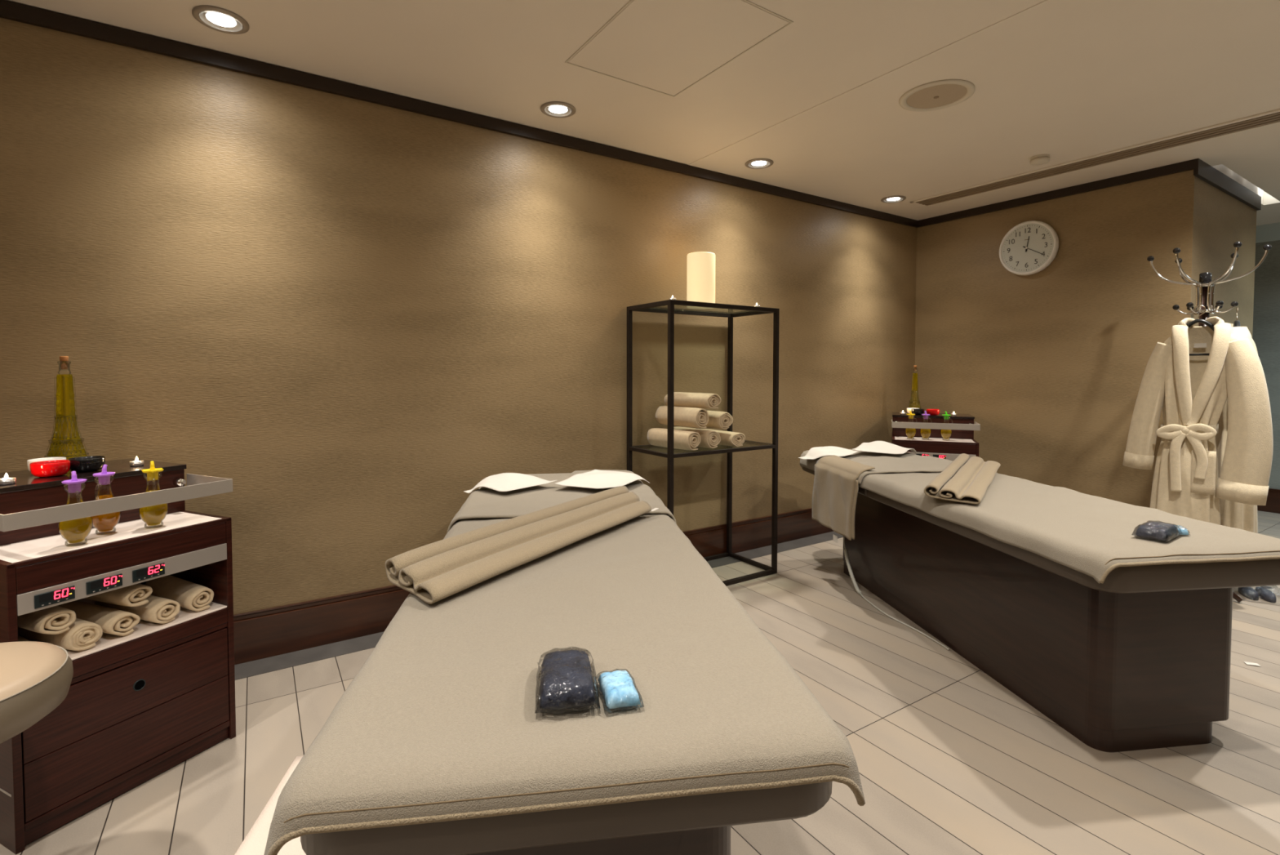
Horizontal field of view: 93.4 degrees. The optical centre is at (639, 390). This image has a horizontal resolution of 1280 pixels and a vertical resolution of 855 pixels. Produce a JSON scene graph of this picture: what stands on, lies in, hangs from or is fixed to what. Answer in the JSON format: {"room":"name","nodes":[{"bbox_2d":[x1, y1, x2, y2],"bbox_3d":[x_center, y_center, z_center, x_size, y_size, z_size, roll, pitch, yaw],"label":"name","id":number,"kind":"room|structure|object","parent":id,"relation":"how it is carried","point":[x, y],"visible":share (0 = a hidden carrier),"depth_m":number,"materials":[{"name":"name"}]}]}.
{"room":"spa massage room","nodes":[
{"label":"spa massage room","id":0,"kind":"room"},
{"bbox_2d":[0,17,916,614],"bbox_3d":[-1.227,-0.180,2.966,8.750,2.664,0.150,-1,2,-34],"label":"wall","id":1,"kind":"structure","parent":0,"point":[355,315],"depth_m":2.84,"materials":[{"name":"beige paint"}]},
{"bbox_2d":[0,0,918,227],"bbox_3d":[-1.137,-1.378,2.883,8.550,0.056,0.022,-1,2,-34],"label":"trim","id":2,"kind":"structure","parent":1,"relation":"attached to","point":[9,10],"depth_m":2.78,"materials":[{"name":"brown wood"}]},
{"bbox_2d":[233,507,833,664],"bbox_3d":[-1.138,1.047,2.962,8.550,0.212,0.022,-1,2,-34],"label":"baseboard","id":3,"kind":"structure","parent":1,"relation":"attached to","point":[262,633],"depth_m":2.81,"materials":[{"name":"brown wood"}]},
{"bbox_2d":[234,531,843,679],"bbox_3d":[-1.100,1.154,2.888,8.528,0.002,0.150,-1,2,-34],"label":"trim","id":4,"kind":"structure","parent":1,"relation":"attached to","point":[260,666],"depth_m":2.72,"materials":[{"name":"stone"}]},
{"bbox_2d":[0,510,1279,854],"bbox_3d":[1.580,1.259,1.321,11.550,0.100,6.077,-1,2,-34],"label":"floor","id":5,"kind":"structure","parent":0,"point":[950,760],"depth_m":1.91,"materials":[{"name":"stone"}]},
{"bbox_2d":[0,640,73,743],"bbox_3d":[-1.427,0.894,1.242,0.429,0.628,0.431,-1,2,-34],"label":"round stool","id":6,"kind":"object","parent":5,"relation":"on","point":[36,677],"visible":1,"depth_m":1.26,"materials":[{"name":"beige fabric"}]},
{"bbox_2d":[0,457,235,854],"bbox_3d":[-1.767,0.726,1.919,0.608,0.920,0.564,1,2,25],"label":"base cabinet","id":7,"kind":"object","parent":5,"relation":"on","point":[140,704],"visible":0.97,"depth_m":1.78,"materials":[{"name":"brown wood"}]},
{"bbox_2d":[0,472,16,484],"bbox_3d":[-1.847,0.254,1.758,0.039,0.033,0.039,-1,2,-34],"label":"tealight","id":8,"kind":"object","parent":7,"relation":"on","point":[6,480],"visible":1,"depth_m":1.75,"materials":[{"name":"white"}]},
{"bbox_2d":[0,477,16,484],"bbox_3d":[-1.847,0.263,1.758,0.039,0.016,0.039,-1,2,-34],"label":"cup","id":9,"kind":"object","parent":8,"relation":"on","point":[4,481],"depth_m":1.75,"materials":[{"name":"white"}]},
{"bbox_2d":[17,635,29,641],"bbox_3d":[-1.753,0.712,1.680,0.305,0.043,0.068,1,2,28],"label":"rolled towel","id":10,"kind":"object","parent":7,"relation":"on","point":[20,637],"visible":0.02,"depth_m":1.68,"materials":[{"name":"beige fabric"}]},
{"bbox_2d":[26,457,66,471],"bbox_3d":[-1.926,0.242,1.959,0.092,0.044,0.092,0,2,7],"label":"bowl","id":11,"kind":"object","parent":7,"relation":"on","point":[28,461],"visible":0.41,"depth_m":1.97,"materials":[{"name":"white ceramic"}]},
{"bbox_2d":[29,459,70,476],"bbox_3d":[-1.853,0.244,1.896,0.092,0.044,0.092,0,2,7],"label":"bowl","id":12,"kind":"object","parent":7,"relation":"on","point":[55,467],"visible":1,"depth_m":1.87,"materials":[{"name":"red ceramic"}]},
{"bbox_2d":[17,617,102,650],"bbox_3d":[-1.703,0.694,1.758,0.306,0.075,0.081,1,2,22],"label":"rolled towel","id":13,"kind":"object","parent":7,"relation":"on","point":[82,634],"visible":0.42,"depth_m":1.70,"materials":[{"name":"beige fabric"}]},
{"bbox_2d":[16,598,75,634],"bbox_3d":[-1.733,0.633,1.710,0.309,0.067,0.084,1,2,23],"label":"rolled towel","id":14,"kind":"object","parent":13,"relation":"on","point":[55,620],"visible":0.57,"depth_m":1.65,"materials":[{"name":"beige fabric"}]},
{"bbox_2d":[44,355,88,459],"bbox_3d":[-1.964,0.071,2.062,0.100,0.381,0.100,0,2,7],"label":"oil bottle","id":15,"kind":"object","parent":7,"relation":"on","point":[66,442],"visible":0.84,"depth_m":2.05,"materials":[{"name":"yellow glass"}]},
{"bbox_2d":[67,455,105,471],"bbox_3d":[-1.824,0.241,1.989,0.092,0.044,0.092,0,2,7],"label":"bowl","id":16,"kind":"object","parent":7,"relation":"on","point":[91,463],"visible":0.91,"depth_m":1.96,"materials":[{"name":"black ceramic"}]},
{"bbox_2d":[57,600,140,635],"bbox_3d":[-1.668,0.694,1.842,0.306,0.070,0.081,1,2,21],"label":"rolled towel","id":17,"kind":"object","parent":7,"relation":"on","point":[113,621],"visible":0.77,"depth_m":1.80,"materials":[{"name":"beige fabric"}]},
{"bbox_2d":[62,576,152,606],"bbox_3d":[-1.660,0.620,1.875,0.305,0.062,0.080,1,2,19],"label":"rolled towel","id":18,"kind":"object","parent":17,"relation":"on","point":[133,595],"visible":0.38,"depth_m":1.82,"materials":[{"name":"beige fabric"}]},
{"bbox_2d":[0,511,220,562],"bbox_3d":[-1.775,0.437,1.913,0.586,0.010,0.519,1,2,25],"label":"countertop","id":19,"kind":"structure","parent":7,"relation":"on","point":[52,544],"depth_m":1.78,"materials":[{"name":"white glass"}]},
{"bbox_2d":[57,471,93,546],"bbox_3d":[-1.609,0.332,1.718,0.073,0.210,0.073,0,2,-10],"label":"oil cruet","id":20,"kind":"object","parent":19,"relation":"on","point":[74,531],"visible":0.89,"depth_m":1.71,"materials":[{"name":"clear glass"}]},
{"bbox_2d":[91,464,120,534],"bbox_3d":[-1.631,0.328,1.838,0.073,0.210,0.073,2,2,40],"label":"oil cruet","id":21,"kind":"object","parent":19,"relation":"on","point":[105,522],"visible":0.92,"depth_m":1.83,"materials":[{"name":"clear glass"}]},
{"bbox_2d":[138,460,168,528],"bbox_3d":[-1.542,0.326,1.911,0.073,0.210,0.073,0,2,-9],"label":"oil cruet","id":22,"kind":"object","parent":19,"relation":"on","point":[153,516],"visible":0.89,"depth_m":1.90,"materials":[{"name":"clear glass"}]},
{"bbox_2d":[19,582,226,660],"bbox_3d":[-1.765,0.730,1.919,0.584,0.006,0.519,1,2,25],"label":"shelf","id":23,"kind":"object","parent":7,"relation":"attached to","point":[144,630],"depth_m":1.85,"materials":[{"name":"white glass"}]},
{"bbox_2d":[129,456,144,466],"bbox_3d":[-1.752,0.243,2.099,0.039,0.033,0.039,-1,2,-34],"label":"tealight","id":24,"kind":"object","parent":7,"relation":"on","point":[134,463],"visible":1,"depth_m":2.09,"materials":[{"name":"white"}]},
{"bbox_2d":[129,460,144,466],"bbox_3d":[-1.752,0.252,2.099,0.039,0.016,0.039,-1,2,-34],"label":"cup","id":25,"kind":"object","parent":24,"relation":"on","point":[134,463],"depth_m":2.09,"materials":[{"name":"white metal"}]},
{"bbox_2d":[94,595,180,623],"bbox_3d":[-1.619,0.691,1.942,0.306,0.068,0.082,1,2,22],"label":"rolled towel","id":26,"kind":"object","parent":7,"relation":"on","point":[159,610],"visible":0.54,"depth_m":1.89,"materials":[{"name":"beige fabric"}]},
{"bbox_2d":[71,607,227,678],"bbox_3d":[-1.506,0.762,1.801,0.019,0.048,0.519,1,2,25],"label":"shelf","id":27,"kind":"object","parent":7,"relation":"attached to","point":[106,656],"depth_m":1.82,"materials":[{"name":"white wood"}]},
{"bbox_2d":[144,574,213,611],"bbox_3d":[-1.573,0.685,2.057,0.307,0.072,0.082,1,2,29],"label":"rolled towel","id":28,"kind":"object","parent":7,"relation":"on","point":[191,596],"visible":0.91,"depth_m":2.01,"materials":[{"name":"beige fabric"}]},
{"bbox_2d":[300,781,831,854],"bbox_3d":[-0.244,0.834,2.006,0.785,0.702,2.360,0,2,-8],"label":"bed","id":29,"kind":"object","parent":5,"relation":"on","point":[700,824],"visible":0.12,"depth_m":0.84,"materials":[{"name":"brown fabric"}]},
{"bbox_2d":[235,755,306,854],"bbox_3d":[-0.820,1.193,1.508,0.420,0.010,0.950,0,2,-9],"label":"towel","id":30,"kind":"object","parent":29,"relation":"attached to","point":[255,842],"visible":0.1,"depth_m":1.61,"materials":[{"name":"beige fabric"}]},
{"bbox_2d":[478,469,643,488],"bbox_3d":[-0.385,0.481,2.980,0.806,0.133,0.401,0,2,-8],"label":"towel","id":31,"kind":"object","parent":29,"relation":"on","point":[550,477],"visible":0.2,"depth_m":3.04,"materials":[{"name":"beige fabric"}]},
{"bbox_2d":[555,469,650,488],"bbox_3d":[-0.165,0.418,2.787,0.301,0.057,0.381,1,2,24],"label":"cloth","id":32,"kind":"object","parent":31,"relation":"on","point":[595,478],"visible":1,"depth_m":2.76,"materials":[{"name":"beige fabric"}]},
{"bbox_2d":[447,484,676,532],"bbox_3d":[-0.316,0.472,2.490,0.851,0.065,0.559,0,2,-8],"label":"towel","id":33,"kind":"object","parent":29,"relation":"on","point":[481,503],"visible":0.7,"depth_m":2.48,"materials":[{"name":"beige fabric"}]},
{"bbox_2d":[463,472,557,493],"bbox_3d":[-0.589,0.422,2.746,0.310,0.074,0.290,2,2,40],"label":"cloth","id":34,"kind":"object","parent":33,"relation":"on","point":[504,482],"visible":1,"depth_m":2.72,"materials":[{"name":"beige fabric"}]},
{"bbox_2d":[264,513,865,854],"bbox_3d":[-0.179,0.531,1.538,0.842,0.105,1.473,0,2,-8],"label":"sheet","id":35,"kind":"object","parent":29,"relation":"on","point":[439,722],"visible":0.8,"depth_m":0.96,"materials":[{"name":"brown fabric"}]},
{"bbox_2d":[385,485,658,604],"bbox_3d":[-0.269,0.430,1.919,0.255,0.067,1.173,1,2,31],"label":"folded towel","id":36,"kind":"object","parent":35,"relation":"on","point":[435,571],"visible":1,"depth_m":1.68,"materials":[{"name":"beige fabric"}]},
{"bbox_2d":[534,646,600,714],"bbox_3d":[-0.123,0.476,1.011,0.102,0.052,0.171,0,2,-8],"label":"packet","id":37,"kind":"object","parent":35,"relation":"on","point":[565,677],"visible":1,"depth_m":0.96,"materials":[{"name":"black plastic"}]},
{"bbox_2d":[595,668,644,711],"bbox_3d":[-0.035,0.488,0.993,0.064,0.030,0.106,0,2,-14],"label":"packet","id":38,"kind":"object","parent":35,"relation":"on","point":[617,687],"visible":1,"depth_m":0.97,"materials":[{"name":"blue plastic"}]},
{"bbox_2d":[626,299,779,586],"bbox_3d":[0.386,0.312,3.672,0.830,1.636,0.440,-1,2,-34],"label":"stand","id":39,"kind":"object","parent":5,"relation":"on","point":[670,307],"visible":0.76,"depth_m":3.64,"materials":[{"name":"black metal"}]},
{"bbox_2d":[647,427,700,450],"bbox_3d":[0.191,0.279,3.524,0.107,0.108,0.351,-2,3,-42],"label":"rolled towel","id":40,"kind":"object","parent":39,"relation":"on","point":[682,439],"visible":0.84,"depth_m":3.44,"materials":[{"name":"beige fabric"}]},
{"bbox_2d":[655,405,708,427],"bbox_3d":[0.242,0.151,3.553,0.108,0.118,0.354,-2,2,-40],"label":"rolled towel","id":41,"kind":"object","parent":40,"relation":"on","point":[695,417],"visible":0.84,"depth_m":3.47,"materials":[{"name":"beige fabric"}]},
{"bbox_2d":[663,391,720,408],"bbox_3d":[0.307,0.054,3.577,0.128,0.091,0.350,-2,3,-44],"label":"rolled towel","id":42,"kind":"object","parent":41,"relation":"on","point":[700,400],"visible":0.92,"depth_m":3.49,"materials":[{"name":"beige fabric"}]},
{"bbox_2d":[673,426,720,448],"bbox_3d":[0.328,0.276,3.628,0.116,0.108,0.353,-1,2,-36],"label":"rolled towel","id":43,"kind":"object","parent":39,"relation":"on","point":[708,438],"visible":0.41,"depth_m":3.50,"materials":[{"name":"beige fabric"}]},
{"bbox_2d":[686,251,715,302],"bbox_3d":[0.367,-0.662,3.624,0.170,0.318,0.170,-1,2,-34],"label":"pillar candle","id":44,"kind":"object","parent":39,"relation":"on","point":[700,272],"visible":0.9,"depth_m":3.55,"materials":[{"name":"beige wax"}]},
{"bbox_2d":[701,428,745,446],"bbox_3d":[0.480,0.285,3.716,0.130,0.084,0.355,-1,2,-37],"label":"rolled towel","id":45,"kind":"object","parent":39,"relation":"on","point":[727,437],"visible":0.49,"depth_m":3.59,"materials":[{"name":"beige fabric"}]},
{"bbox_2d":[705,410,733,429],"bbox_3d":[0.404,0.171,3.686,0.121,0.106,0.348,-1,2,-37],"label":"rolled towel","id":46,"kind":"object","parent":45,"relation":"on","point":[717,420],"visible":0.4,"depth_m":3.56,"materials":[{"name":"beige fabric"}]},
{"bbox_2d":[891,412,980,461],"bbox_3d":[2.207,0.643,4.569,0.564,0.920,0.608,1,2,22],"label":"base cabinet","id":47,"kind":"object","parent":5,"relation":"on","point":[962,440],"visible":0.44,"depth_m":4.34,"materials":[{"name":"brown wood"}]},
{"bbox_2d":[906,407,914,413],"bbox_3d":[2.137,0.155,4.721,0.092,0.044,0.092,0,2,5],"label":"bowl","id":48,"kind":"object","parent":47,"relation":"on","point":[908,409],"visible":0.44,"depth_m":4.71,"materials":[{"name":"white ceramic"}]},
{"bbox_2d":[906,364,921,412],"bbox_3d":[2.195,-0.016,4.816,0.100,0.381,0.100,0,2,5],"label":"oil bottle","id":49,"kind":"object","parent":47,"relation":"on","point":[914,402],"visible":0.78,"depth_m":4.80,"materials":[{"name":"yellow glass"}]},
{"bbox_2d":[911,408,924,414],"bbox_3d":[2.129,0.158,4.621,0.092,0.044,0.092,0,2,5],"label":"bowl","id":50,"kind":"object","parent":47,"relation":"on","point":[914,411],"visible":0.94,"depth_m":4.59,"materials":[{"name":"black ceramic"}]},
{"bbox_2d":[926,408,939,415],"bbox_3d":[2.226,0.160,4.582,0.092,0.044,0.092,0,2,5],"label":"bowl","id":51,"kind":"object","parent":47,"relation":"on","point":[931,411],"visible":0.94,"depth_m":4.55,"materials":[{"name":"red ceramic"}]},
{"bbox_2d":[894,435,974,442],"bbox_3d":[2.210,0.353,4.568,0.519,0.010,0.586,1,2,22],"label":"countertop","id":52,"kind":"structure","parent":47,"relation":"on","point":[962,440],"depth_m":4.39,"materials":[{"name":"white glass"}]},
{"bbox_2d":[905,410,917,439],"bbox_3d":[1.990,0.246,4.432,0.073,0.210,0.073,0,2,-10],"label":"oil cruet","id":53,"kind":"object","parent":52,"relation":"on","point":[910,433],"visible":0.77,"depth_m":4.42,"materials":[{"name":"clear glass"}]},
{"bbox_2d":[920,410,932,439],"bbox_3d":[2.087,0.247,4.404,0.073,0.210,0.073,0,2,-9],"label":"oil cruet","id":54,"kind":"object","parent":52,"relation":"on","point":[925,433],"visible":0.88,"depth_m":4.39,"materials":[{"name":"clear glass"}]},
{"bbox_2d":[940,410,951,439],"bbox_3d":[2.215,0.249,4.362,0.073,0.210,0.073,0,2,-10],"label":"oil cruet","id":55,"kind":"object","parent":52,"relation":"on","point":[945,433],"visible":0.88,"depth_m":4.35,"materials":[{"name":"clear glass"}]},
{"bbox_2d":[801,466,1279,752],"bbox_3d":[1.573,0.803,2.987,0.740,0.702,2.360,0,2,-8],"label":"bed","id":56,"kind":"object","parent":5,"relation":"on","point":[1139,659],"visible":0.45,"depth_m":2.05,"materials":[{"name":"brown wood"}]},
{"bbox_2d":[801,466,867,496],"bbox_3d":[1.481,0.483,3.677,0.730,0.108,0.948,0,2,-8],"label":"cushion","id":57,"kind":"object","parent":56,"relation":"on","point":[862,491],"depth_m":3.23,"materials":[{"name":"fabric"}]},
{"bbox_2d":[812,454,875,542],"bbox_3d":[1.143,0.617,3.418,0.134,0.445,0.524,0,2,-8],"label":"hanging towel","id":58,"kind":"object","parent":56,"relation":"hanging from","point":[835,486],"visible":1,"depth_m":3.37,"materials":[{"name":"beige fabric"}]},
{"bbox_2d":[800,448,918,471],"bbox_3d":[1.443,0.457,3.964,0.762,0.121,0.402,0,2,-8],"label":"towel","id":59,"kind":"object","parent":56,"relation":"on","point":[810,464],"visible":0.3,"depth_m":3.88,"materials":[{"name":"beige fabric"}]},
{"bbox_2d":[798,445,862,459],"bbox_3d":[1.215,0.392,3.815,0.300,0.068,0.310,2,3,44],"label":"cloth","id":60,"kind":"object","parent":59,"relation":"on","point":[813,453],"visible":1,"depth_m":3.80,"materials":[{"name":"beige fabric"}]},
{"bbox_2d":[853,440,916,453],"bbox_3d":[1.598,0.372,3.936,0.311,0.082,0.361,1,2,37],"label":"cloth","id":61,"kind":"object","parent":59,"relation":"on","point":[881,446],"visible":1,"depth_m":3.89,"materials":[{"name":"beige fabric"}]},
{"bbox_2d":[816,455,952,483],"bbox_3d":[1.506,0.440,3.473,0.804,0.067,0.560,0,2,-8],"label":"towel","id":62,"kind":"object","parent":56,"relation":"on","point":[882,464],"visible":0.59,"depth_m":3.45,"materials":[{"name":"beige fabric"}]},
{"bbox_2d":[843,535,949,649],"bbox_3d":[1.284,0.947,3.187,0.081,0.400,0.999,0,2,-8],"label":"power cable","id":63,"kind":"object","parent":56,"relation":"attached to","point":[846,552],"visible":0.91,"depth_m":3.38,"materials":[{"name":"grey plastic"}]},
{"bbox_2d":[857,471,1279,583],"bbox_3d":[1.632,0.494,2.521,0.795,0.091,1.469,0,2,-8],"label":"sheet","id":64,"kind":"object","parent":56,"relation":"on","point":[1091,535],"visible":0.81,"depth_m":2.13,"materials":[{"name":"brown fabric"}]},
{"bbox_2d":[924,453,1000,503],"bbox_3d":[1.602,0.402,2.943,0.217,0.060,1.220,1,2,34],"label":"folded towel","id":65,"kind":"object","parent":64,"relation":"on","point":[963,480],"visible":1,"depth_m":2.69,"materials":[{"name":"beige fabric"}]},
{"bbox_2d":[1131,520,1182,542],"bbox_3d":[1.673,0.448,1.950,0.171,0.049,0.093,-1,2,-36],"label":"packet","id":66,"kind":"object","parent":64,"relation":"on","point":[1157,531],"visible":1,"depth_m":1.92,"materials":[{"name":"black plastic"}]},
{"bbox_2d":[1173,524,1191,535],"bbox_3d":[1.776,0.458,1.992,0.048,0.028,0.064,1,2,22],"label":"packet","id":67,"kind":"object","parent":64,"relation":"on","point":[1184,531],"visible":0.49,"depth_m":1.97,"materials":[{"name":"blue plastic"}]},
{"bbox_2d":[866,489,1279,593],"bbox_3d":[1.637,0.522,2.498,0.740,0.108,1.392,0,2,-8],"label":"cushion","id":68,"kind":"object","parent":56,"relation":"on","point":[1217,575],"depth_m":1.82,"materials":[{"name":"fabric"}]},
{"bbox_2d":[1146,240,1271,602],"bbox_3d":[3.175,0.175,3.413,0.486,1.927,0.494,-1,2,-34],"label":"coat rack","id":69,"kind":"object","parent":5,"relation":"on","point":[1205,282],"visible":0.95,"depth_m":3.36,"materials":[{"name":"silver metal"}]},
{"bbox_2d":[1186,305,1213,355],"bbox_3d":[3.057,-0.332,3.299,0.227,0.275,0.024,2,3,43],"label":"hanger","id":70,"kind":"object","parent":69,"relation":"hanging from","point":[1209,324],"visible":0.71,"depth_m":3.29,"materials":[{"name":"black plastic"}]},
{"bbox_2d":[1122,316,1273,524],"bbox_3d":[3.033,0.251,3.307,0.595,1.309,0.238,2,2,39],"label":"bathrobe","id":71,"kind":"object","parent":70,"relation":"hanging from","point":[1193,392],"visible":0.94,"depth_m":3.23,"materials":[{"name":"beige fabric"}]},
{"bbox_2d":[1233,306,1240,326],"bbox_3d":[3.349,-0.335,3.385,0.024,0.275,0.227,2,2,41],"label":"hanger","id":72,"kind":"object","parent":69,"relation":"hanging from","point":[1237,322],"visible":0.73,"depth_m":3.36,"materials":[{"name":"silver metal"}]},
{"bbox_2d":[1215,322,1257,533],"bbox_3d":[3.371,0.254,3.430,0.223,1.295,0.471,2,2,41],"label":"bathrobe","id":73,"kind":"object","parent":72,"relation":"hanging from","point":[1234,514],"visible":0.23,"depth_m":3.30,"materials":[{"name":"white fabric"}]},
{"bbox_2d":[1244,661,1260,666],"bbox_3d":[2.616,1.165,2.576,0.045,0.002,0.028,1,2,22],"label":"paper scrap","id":74,"kind":"object","parent":5,"relation":"on","point":[1246,663],"visible":1,"depth_m":2.57,"materials":[{"name":"white paper"}]},
{"bbox_2d":[1232,585,1279,602],"bbox_3d":[3.434,1.096,3.360,0.259,0.091,0.259,1,2,28],"label":"bag","id":75,"kind":"object","parent":5,"relation":"on","point":[1262,592],"visible":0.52,"depth_m":3.32,"materials":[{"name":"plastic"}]},
{"bbox_2d":[7,0,1279,225],"bbox_3d":[1.582,-1.472,1.232,11.550,0.243,6.077,-1,2,-34],"label":"ceiling","id":76,"kind":"structure","parent":0,"point":[818,98],"depth_m":2.70,"materials":[{"name":"paint"}]},
{"bbox_2d":[191,4,248,34],"bbox_3d":[-1.565,-1.384,2.253,0.176,0.009,0.176,-1,2,-34],"label":"recessed light","id":77,"kind":"object","parent":76,"relation":"in","point":[216,21],"visible":1,"depth_m":2.25,"materials":[{"name":"beige"}]},
{"bbox_2d":[540,101,575,117],"bbox_3d":[-0.410,-1.408,3.022,0.176,0.009,0.176,-1,2,-34],"label":"recessed light","id":78,"kind":"object","parent":76,"relation":"in","point":[555,111],"visible":1,"depth_m":3.02,"materials":[{"name":"white"}]},
{"bbox_2d":[564,0,793,97],"bbox_3d":[0.128,-1.392,2.413,0.580,0.002,0.744,-1,2,-34],"label":"ceiling hatch","id":79,"kind":"object","parent":76,"relation":"attached to","point":[666,46],"visible":1,"depth_m":2.38,"materials":[{"name":"paint"}]},
{"bbox_2d":[745,158,773,168],"bbox_3d":[0.749,-1.430,3.793,0.176,0.009,0.176,-1,2,-34],"label":"recessed light","id":80,"kind":"object","parent":76,"relation":"in","point":[760,163],"visible":1,"depth_m":3.79,"materials":[{"name":"white"}]},
{"bbox_2d":[880,195,906,203],"bbox_3d":[1.923,-1.454,4.575,0.176,0.009,0.176,-1,2,-34],"label":"recessed light","id":81,"kind":"object","parent":76,"relation":"in","point":[895,198],"visible":1,"depth_m":4.57,"materials":[{"name":"white"}]},
{"bbox_2d":[898,79,975,111],"bbox_3d":[1.407,-1.399,2.865,0.324,0.010,0.324,-1,2,-34],"label":"ceiling speaker","id":82,"kind":"object","parent":76,"relation":"attached to","point":[945,93],"visible":1,"depth_m":2.85,"materials":[{"name":"beige plastic"}]},
{"bbox_2d":[1030,153,1049,164],"bbox_3d":[2.440,-1.409,3.679,0.104,0.043,0.104,-1,2,-34],"label":"smoke detector","id":83,"kind":"object","parent":76,"relation":"attached to","point":[1039,159],"visible":1,"depth_m":3.65,"materials":[{"name":"beige plastic"}]},
{"bbox_2d":[909,108,1279,206],"bbox_3d":[3.619,-1.386,2.551,0.219,0.010,5.200,-1,2,-34],"label":"ceiling vent","id":84,"kind":"object","parent":76,"relation":"in","point":[1270,117],"visible":1,"depth_m":3.64,"materials":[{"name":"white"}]},
{"bbox_2d":[914,169,1256,507],"bbox_3d":[3.486,-0.243,4.999,1.450,2.664,1.987,-1,2,-34],"label":"wall","id":85,"kind":"structure","parent":0,"point":[1050,363],"depth_m":4.32,"materials":[{"name":"beige paint"}]},
{"bbox_2d":[999,220,1058,275],"bbox_3d":[2.895,-1.067,4.502,0.051,0.400,0.400,-1,2,-34],"label":"wall clock","id":86,"kind":"object","parent":85,"relation":"attached to","point":[1028,247],"visible":1,"depth_m":4.48,"materials":[{"name":"white plastic"}]},
{"bbox_2d":[917,159,1193,226],"bbox_3d":[2.922,-1.427,4.481,0.022,0.056,1.815,-1,2,-34],"label":"trim","id":87,"kind":"structure","parent":85,"relation":"attached to","point":[1188,165],"depth_m":4.29,"materials":[{"name":"brown wood"}]},
{"bbox_2d":[1193,158,1261,210],"bbox_3d":[4.034,-1.394,4.119,1.472,0.096,0.022,-1,2,-34],"label":"trim","id":88,"kind":"structure","parent":85,"relation":"attached to","point":[1203,171],"depth_m":4.03,"materials":[{"name":"brown wood"}]},
{"bbox_2d":[1252,240,1279,488],"bbox_3d":[6.291,-0.097,4.489,0.150,2.410,5.900,-1,2,-34],"label":"wall","id":89,"kind":"structure","parent":0,"point":[1266,308],"depth_m":5.37,"materials":[{"name":"grey paint"}]},
{"bbox_2d":[1255,222,1279,243],"bbox_3d":[6.288,-1.503,4.440,0.160,0.404,5.900,-1,2,-34],"label":"trim","id":90,"kind":"structure","parent":89,"relation":"attached to","point":[1268,232],"depth_m":5.36,"materials":[{"name":"grey paint"}]},
{"bbox_2d":[1257,488,1279,513],"bbox_3d":[6.219,1.003,4.477,0.022,0.212,5.900,-1,2,-34],"label":"baseboard","id":91,"kind":"structure","parent":89,"relation":"attached to","point":[1273,502],"depth_m":5.36,"materials":[{"name":"brown wood"}]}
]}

